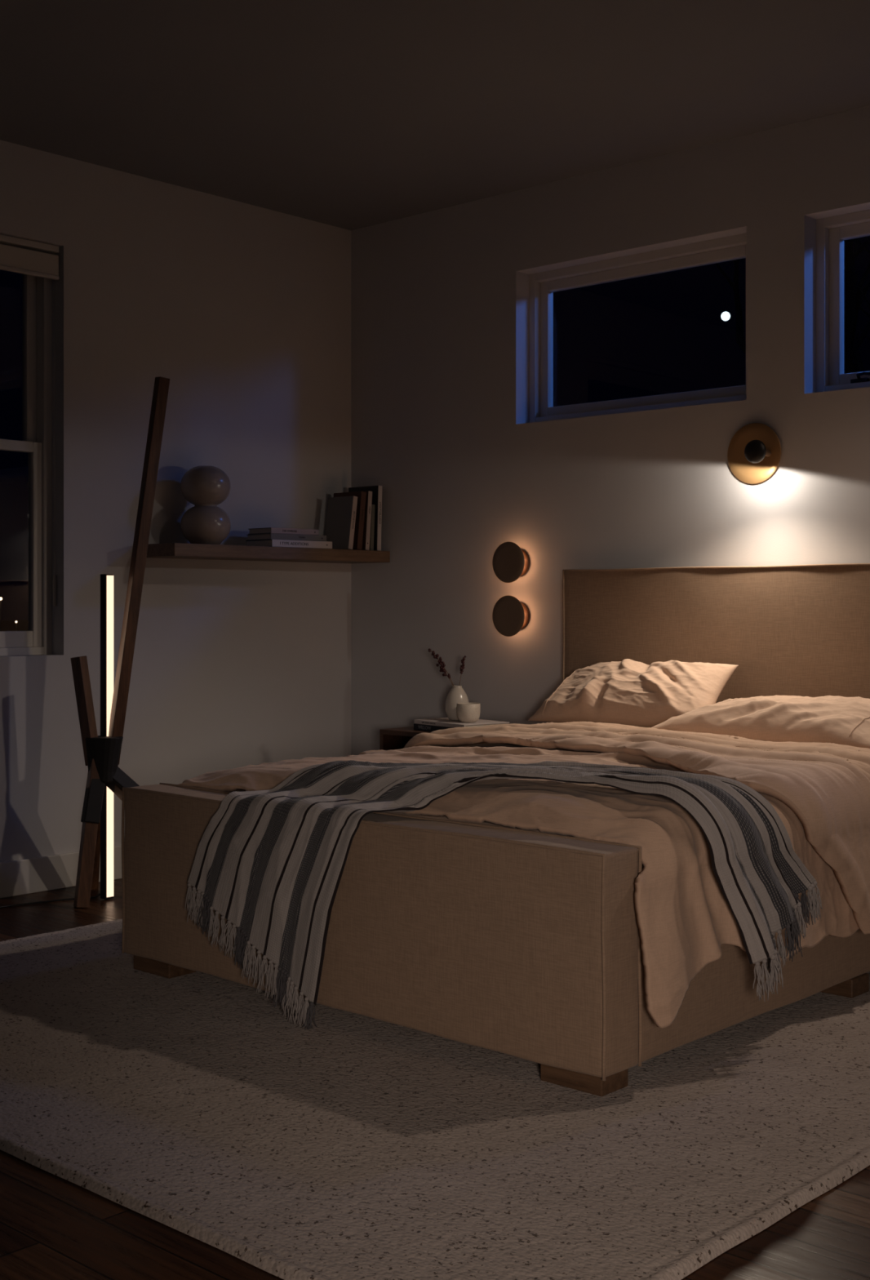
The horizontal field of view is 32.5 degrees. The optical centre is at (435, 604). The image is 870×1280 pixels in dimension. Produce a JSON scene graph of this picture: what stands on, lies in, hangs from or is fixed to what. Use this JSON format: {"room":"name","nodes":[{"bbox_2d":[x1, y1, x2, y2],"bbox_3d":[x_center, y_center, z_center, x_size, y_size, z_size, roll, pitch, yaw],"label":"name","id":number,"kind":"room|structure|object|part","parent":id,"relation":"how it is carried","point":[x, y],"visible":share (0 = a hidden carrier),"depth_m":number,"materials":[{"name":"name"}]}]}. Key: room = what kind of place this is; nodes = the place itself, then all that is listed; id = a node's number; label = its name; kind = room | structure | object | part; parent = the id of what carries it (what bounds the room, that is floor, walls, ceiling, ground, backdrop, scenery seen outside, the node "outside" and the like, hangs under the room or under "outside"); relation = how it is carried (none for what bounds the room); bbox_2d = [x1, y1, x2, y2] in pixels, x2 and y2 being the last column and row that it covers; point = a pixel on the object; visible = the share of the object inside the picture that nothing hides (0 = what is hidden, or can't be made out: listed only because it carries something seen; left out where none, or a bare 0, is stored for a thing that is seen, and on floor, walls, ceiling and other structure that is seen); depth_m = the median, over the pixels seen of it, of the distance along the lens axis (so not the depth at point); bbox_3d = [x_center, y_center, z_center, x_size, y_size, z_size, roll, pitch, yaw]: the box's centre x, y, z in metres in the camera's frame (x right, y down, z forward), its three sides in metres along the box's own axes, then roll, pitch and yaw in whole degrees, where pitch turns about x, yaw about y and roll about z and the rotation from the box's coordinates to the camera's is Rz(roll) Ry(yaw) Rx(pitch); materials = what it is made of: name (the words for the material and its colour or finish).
{"room":"bedroom","nodes":[
{"label":"bedroom","id":0,"kind":"room"},
{"bbox_2d":[0,139,351,862],"bbox_3d":[-2.685,-0.318,4.473,0.200,2.796,7.000,0,0,42],"label":"wall","id":1,"kind":"structure","parent":0,"point":[245,308],"depth_m":6.13,"materials":[{"name":"paint"}]},
{"bbox_2d":[0,274,52,656],"bbox_3d":[-1.861,-0.592,5.424,0.112,1.566,1.015,0,0,42],"label":"window","id":2,"kind":"structure","parent":1,"relation":"in","point":[37,441],"depth_m":5.74,"materials":[{"name":"white paint"}]},
{"bbox_3d":[-1.842,-0.232,5.406,0.035,0.786,0.943,0,0,42],"label":"sash","id":3,"kind":"part","parent":2,"relation":"part of","materials":[{"name":"white paint"}]},
{"bbox_2d":[0,234,59,606],"bbox_3d":[-1.788,-0.683,5.360,0.065,1.377,1.007,0,0,42],"label":"roller blind","id":4,"kind":"object","parent":2,"relation":"attached to","point":[20,255],"visible":1,"depth_m":5.62,"materials":[{"name":"beige fabric"}]},
{"bbox_3d":[-1.461,-0.715,5.738,0.002,1.210,0.003,0,0,-33],"label":"pull cord","id":5,"kind":"part","parent":4,"relation":"part of","materials":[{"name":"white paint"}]},
{"bbox_3d":[-1.871,-0.965,5.433,0.035,0.749,0.943,0,0,42],"label":"sash","id":6,"kind":"part","parent":2,"relation":"part of","materials":[{"name":"white paint"}]},
{"bbox_2d":[0,845,122,897],"bbox_3d":[-2.606,1.015,4.401,0.014,0.130,6.600,0,0,42],"label":"baseboard","id":7,"kind":"structure","parent":1,"relation":"attached to","point":[43,873],"depth_m":5.62,"materials":[{"name":"white paint"}]},
{"bbox_2d":[146,542,390,563],"bbox_3d":[-0.697,-0.215,6.313,0.250,0.051,1.198,0,0,42],"label":"floating shelf","id":8,"kind":"object","parent":1,"relation":"attached to","point":[168,550],"visible":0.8,"depth_m":6.15,"materials":[{"name":"brown wood"}]},
{"bbox_2d":[180,465,231,544],"bbox_3d":[-0.929,-0.401,6.045,0.202,0.320,0.202,0,0,42],"label":"decorative sculpture","id":9,"kind":"object","parent":8,"relation":"on","point":[206,487],"visible":0.93,"depth_m":5.97,"materials":[{"name":"beige ceramic"}]},
{"bbox_2d":[245,539,332,548],"bbox_3d":[-0.619,-0.257,6.349,0.177,0.030,0.330,0,0,45],"label":"book","id":10,"kind":"object","parent":8,"relation":"on","point":[272,543],"visible":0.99,"depth_m":6.26,"materials":[{"name":"grey paper"}]},
{"bbox_2d":[246,533,326,541],"bbox_3d":[-0.629,-0.284,6.342,0.300,0.025,0.167,0,0,-44],"label":"book","id":11,"kind":"object","parent":10,"relation":"on","point":[269,535],"visible":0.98,"depth_m":6.26,"materials":[{"name":"grey paper"}]},
{"bbox_2d":[248,527,319,535],"bbox_3d":[-0.641,-0.309,6.330,0.159,0.024,0.266,0,0,42],"label":"book","id":12,"kind":"object","parent":11,"relation":"on","point":[267,530],"visible":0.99,"depth_m":6.26,"materials":[{"name":"grey paper"}]},
{"bbox_2d":[324,495,357,549],"bbox_3d":[-0.417,-0.360,6.588,0.162,0.236,0.057,0,0,42],"label":"book","id":13,"kind":"object","parent":8,"relation":"on","point":[342,510],"visible":0.99,"depth_m":6.57,"materials":[{"name":"grey paper"}]},
{"bbox_2d":[333,491,366,550],"bbox_3d":[-0.388,-0.372,6.636,0.177,0.260,0.057,0,0,42],"label":"book","id":14,"kind":"object","parent":8,"relation":"on","point":[360,514],"visible":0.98,"depth_m":6.58,"materials":[{"name":"brown paper"}]},
{"bbox_2d":[348,485,382,551],"bbox_3d":[-0.316,-0.387,6.717,0.192,0.290,0.032,0,0,42],"label":"book","id":15,"kind":"object","parent":8,"relation":"on","point":[376,491],"visible":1,"depth_m":6.65,"materials":[{"name":"grey paper"}]},
{"bbox_2d":[361,490,372,550],"bbox_3d":[-0.353,-0.373,6.663,0.167,0.263,0.044,0,0,42],"label":"book","id":16,"kind":"object","parent":8,"relation":"on","point":[366,529],"visible":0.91,"depth_m":6.61,"materials":[{"name":"brown paper"}]},
{"bbox_2d":[369,504,375,550],"bbox_3d":[-0.329,-0.345,6.686,0.141,0.206,0.029,0,0,42],"label":"book","id":17,"kind":"object","parent":8,"relation":"on","point":[372,520],"visible":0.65,"depth_m":6.64,"materials":[{"name":"grey paper"}]},
{"bbox_2d":[0,0,869,230],"bbox_3d":[-0.327,-1.776,2.384,6.700,0.120,7.100,0,0,42],"label":"ceiling","id":18,"kind":"structure","parent":0,"point":[347,114],"depth_m":4.93,"materials":[{"name":"paint"}]},
{"bbox_2d":[0,878,869,1279],"bbox_3d":[-0.327,1.140,2.384,6.700,0.120,7.100,0,0,42],"label":"floor","id":19,"kind":"structure","parent":0,"point":[52,1227],"depth_m":2.56,"materials":[{"name":"brown wood"}]},
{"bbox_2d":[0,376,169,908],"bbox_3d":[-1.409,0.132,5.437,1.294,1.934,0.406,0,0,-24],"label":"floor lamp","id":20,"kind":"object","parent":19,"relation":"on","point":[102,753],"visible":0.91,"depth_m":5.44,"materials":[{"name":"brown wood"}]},
{"bbox_3d":[-1.583,1.063,5.256,0.851,0.032,0.077,0,0,-34],"label":"power cord","id":21,"kind":"part","parent":20,"relation":"part of","materials":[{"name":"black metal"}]},
{"bbox_3d":[-1.267,0.384,5.420,0.087,0.399,0.069,0,0,25],"label":"short arm","id":22,"kind":"part","parent":20,"relation":"part of","materials":[{"name":"brown wood"}]},
{"bbox_3d":[-1.245,0.820,5.372,0.063,0.531,0.156,0,0,23],"label":"leg","id":23,"kind":"part","parent":20,"relation":"part of","materials":[{"name":"brown wood"}]},
{"bbox_3d":[-1.269,0.820,5.577,0.044,0.536,0.267,0,0,-19],"label":"leg","id":24,"kind":"part","parent":20,"relation":"part of","materials":[{"name":"brown wood"}]},
{"bbox_2d":[106,575,113,897],"bbox_3d":[-1.189,0.480,5.463,0.003,1.176,0.029,0,0,42],"label":"diffuser","id":25,"kind":"object","parent":20,"relation":"attached to","point":[109,578],"depth_m":5.46,"materials":[{"name":"beige plastic"}]},
{"bbox_3d":[-0.984,0.845,5.485,0.489,0.508,0.058,0,0,-13],"label":"leg","id":26,"kind":"part","parent":20,"relation":"part of","materials":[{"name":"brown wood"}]},
{"bbox_3d":[-1.090,-0.126,5.463,0.240,1.419,0.056,0,0,-4],"label":"long arm","id":27,"kind":"part","parent":20,"relation":"part of","materials":[{"name":"brown wood"}]},
{"bbox_2d":[0,919,869,1279],"bbox_3d":[-0.124,1.069,3.954,2.884,0.019,2.474,0,0,42],"label":"rug","id":28,"kind":"object","parent":19,"relation":"on","point":[350,1146],"visible":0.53,"depth_m":3.05,"materials":[{"name":"carpet"}]},
{"bbox_2d":[121,563,869,1096],"bbox_3d":[0.457,0.469,4.578,1.735,1.221,2.179,0,0,42],"label":"bed","id":29,"kind":"object","parent":28,"relation":"on","point":[526,944],"visible":0.59,"depth_m":3.65,"materials":[{"name":"fabric"}]},
{"bbox_3d":[-0.786,1.039,4.341,0.170,0.050,0.100,0,0,42],"label":"leg","id":30,"kind":"part","parent":29,"relation":"part of","materials":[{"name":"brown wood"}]},
{"bbox_3d":[-0.229,0.777,3.828,1.727,0.487,0.138,0,0,42],"label":"footboard","id":31,"kind":"part","parent":29,"relation":"part of","materials":[{"name":"fabric"}]},
{"bbox_2d":[225,790,643,876],"bbox_3d":[0.475,0.640,4.595,1.613,0.223,1.939,0,0,42],"label":"mattress","id":32,"kind":"object","parent":29,"relation":"on","point":[445,818],"visible":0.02,"depth_m":3.72,"materials":[{"name":"fabric"}]},
{"bbox_2d":[178,721,869,1027],"bbox_3d":[0.330,0.653,4.409,1.963,0.526,1.586,0,0,42],"label":"duvet","id":33,"kind":"object","parent":32,"relation":"on","point":[820,792],"visible":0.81,"depth_m":3.78,"materials":[{"name":"fabric"}]},
{"bbox_2d":[184,760,822,1030],"bbox_3d":[0.100,0.728,3.775,1.678,0.663,0.422,0,0,21],"label":"throw blanket","id":34,"kind":"object","parent":33,"relation":"on","point":[272,862],"visible":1,"depth_m":3.77,"materials":[{"name":"grey fabric"}]},
{"bbox_2d":[527,658,737,727],"bbox_3d":[0.720,0.320,5.456,0.850,0.243,0.307,0,0,42],"label":"pillow","id":35,"kind":"object","parent":32,"relation":"on","point":[627,691],"visible":0.92,"depth_m":5.34,"materials":[{"name":"fabric"}]},
{"bbox_2d":[652,695,869,748],"bbox_3d":[1.172,0.383,4.875,0.910,0.179,0.442,0,0,42],"label":"pillow","id":36,"kind":"object","parent":32,"relation":"on","point":[837,719],"visible":0.8,"depth_m":4.74,"materials":[{"name":"fabric"}]},
{"bbox_3d":[0.331,1.039,3.319,0.170,0.050,0.100,0,0,42],"label":"leg","id":37,"kind":"part","parent":29,"relation":"part of","materials":[{"name":"brown wood"}]},
{"bbox_3d":[1.162,0.442,5.350,1.704,1.158,0.079,0,0,42],"label":"headboard","id":38,"kind":"part","parent":29,"relation":"part of","materials":[{"name":"fabric"}]},
{"bbox_3d":[1.091,0.878,4.036,0.048,0.279,1.958,0,0,42],"label":"rail","id":39,"kind":"part","parent":29,"relation":"part of","materials":[{"name":"fabric"}]},
{"bbox_3d":[1.099,1.039,4.129,0.170,0.050,0.100,0,0,42],"label":"leg","id":40,"kind":"part","parent":29,"relation":"part of","materials":[{"name":"brown wood"}]},
{"bbox_2d":[379,726,498,750],"bbox_3d":[0.136,0.792,6.027,0.565,0.576,0.450,0,0,42],"label":"nightstand","id":41,"kind":"object","parent":19,"relation":"on","point":[390,739],"visible":0.08,"depth_m":6.05,"materials":[{"name":"brown wood"}]},
{"bbox_3d":[-0.066,0.777,6.211,0.020,0.506,0.450,0,0,42],"label":"panel","id":42,"kind":"part","parent":41,"relation":"part of","materials":[{"name":"brown wood"}]},
{"bbox_2d":[413,723,453,731],"bbox_3d":[0.108,0.491,5.976,0.237,0.024,0.330,0,0,-38],"label":"book","id":43,"kind":"object","parent":41,"relation":"on","point":[416,726],"visible":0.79,"depth_m":5.96,"materials":[{"name":"black paper"}]},
{"bbox_2d":[413,717,509,728],"bbox_3d":[0.105,0.471,5.966,0.227,0.016,0.335,0,0,-36],"label":"book","id":44,"kind":"object","parent":43,"relation":"on","point":[444,722],"visible":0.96,"depth_m":5.90,"materials":[{"name":"grey paper"}]},
{"bbox_2d":[445,685,469,720],"bbox_3d":[0.089,0.393,5.988,0.096,0.138,0.096,0,0,42],"label":"bud vase","id":45,"kind":"object","parent":44,"relation":"on","point":[457,694],"visible":0.83,"depth_m":5.96,"materials":[{"name":"beige ceramic"}]},
{"bbox_2d":[428,648,453,685],"bbox_3d":[0.031,0.294,5.988,0.118,0.238,0.030,0,0,3],"label":"sprig","id":46,"kind":"object","parent":45,"relation":"in","point":[440,661],"visible":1,"depth_m":5.98,"materials":[{"name":"brown plant"}]},
{"bbox_2d":[435,663,453,685],"bbox_3d":[0.046,0.324,5.990,0.084,0.177,0.028,0,0,-3],"label":"sprig","id":47,"kind":"object","parent":45,"relation":"in","point":[444,671],"visible":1,"depth_m":5.99,"materials":[{"name":"brown plant"}]},
{"bbox_2d":[458,655,466,685],"bbox_3d":[0.109,0.308,5.991,0.031,0.210,0.023,0,0,25],"label":"sprig","id":48,"kind":"object","parent":45,"relation":"in","point":[462,666],"visible":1,"depth_m":5.98,"materials":[{"name":"brown plant"}]},
{"bbox_2d":[457,702,480,722],"bbox_3d":[0.133,0.425,5.891,0.092,0.074,0.092,0,0,42],"label":"cup","id":49,"kind":"object","parent":44,"relation":"on","point":[466,712],"visible":1,"depth_m":5.86,"materials":[{"name":"white ceramic"}]},
{"bbox_2d":[351,105,869,755],"bbox_3d":[2.045,-0.318,4.755,6.400,2.796,0.200,0,0,42],"label":"wall","id":50,"kind":"structure","parent":0,"point":[440,298],"depth_m":6.06,"materials":[{"name":"paint"}]},
{"bbox_2d":[492,595,530,636],"bbox_3d":[0.324,0.045,6.144,0.169,0.169,0.073,0,0,42],"label":"wall light","id":51,"kind":"object","parent":50,"relation":"attached to","point":[510,615],"visible":1,"depth_m":6.12,"materials":[{"name":"brown metal"}]},
{"bbox_2d":[492,542,530,582],"bbox_3d":[0.324,-0.175,6.144,0.169,0.169,0.073,0,0,42],"label":"wall light","id":52,"kind":"object","parent":50,"relation":"attached to","point":[510,562],"visible":1,"depth_m":6.12,"materials":[{"name":"brown metal"}]},
{"bbox_2d":[528,232,746,422],"bbox_3d":[0.831,-1.066,5.919,1.087,0.634,0.110,0,0,42],"label":"window","id":53,"kind":"structure","parent":50,"relation":"in","point":[542,286],"depth_m":6.01,"materials":[{"name":"white paint"}]},
{"bbox_2d":[727,422,781,484],"bbox_3d":[1.122,-0.550,5.379,0.221,0.221,0.124,0,0,42],"label":"wall sconce","id":54,"kind":"object","parent":50,"relation":"attached to","point":[754,451],"visible":1,"depth_m":5.40,"materials":[{"name":"brown metal"}]},
{"bbox_3d":[1.173,-0.546,5.345,0.024,0.024,0.086,0,0,42],"label":"stem","id":55,"kind":"part","parent":54,"relation":"part of","materials":[{"name":"brown metal"}]},
{"bbox_2d":[816,209,869,392],"bbox_3d":[1.797,-1.066,5.019,1.087,0.634,0.135,0,0,42],"label":"window","id":56,"kind":"structure","parent":50,"relation":"in","point":[832,232],"depth_m":5.34,"materials":[{"name":"white paint"}]},
{"bbox_3d":[1.803,-1.066,5.026,1.021,0.568,0.037,0,0,42],"label":"sash","id":57,"kind":"part","parent":56,"relation":"part of","materials":[{"name":"white paint"}]},
{"bbox_3d":[1.505,-0.799,5.234,0.106,0.032,0.058,0,0,42],"label":"crank handle","id":58,"kind":"part","parent":56,"relation":"part of","materials":[{"name":"black metal"}]},
{"label":"outside","id":59,"kind":"structure","parent":0,"visible":0},
{"bbox_2d":[1,620,28,631],"bbox_3d":[-0.384,2.430,6.841,400.000,0.100,400.000,0,0,42],"label":"ground","id":60,"kind":"structure","parent":59,"point":[6,625],"depth_m":171.48,"materials":[{"name":"black"}]},
{"bbox_2d":[0,596,2,631],"bbox_3d":[-3.493,1.158,12.000,0.027,2.444,0.028,0,0,42],"label":"street lamp","id":61,"kind":"object","parent":60,"relation":"on","point":[1,598],"visible":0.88,"depth_m":12.00,"materials":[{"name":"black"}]},
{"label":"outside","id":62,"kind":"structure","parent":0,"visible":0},
{"bbox_2d":[720,311,730,320],"bbox_3d":[22.158,-22.015,113.791,0.720,0.720,0.720,0,0,42],"label":"moon","id":63,"kind":"object","parent":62,"point":[725,316],"visible":1,"depth_m":113.54,"materials":[{"name":"white"}]}
]}

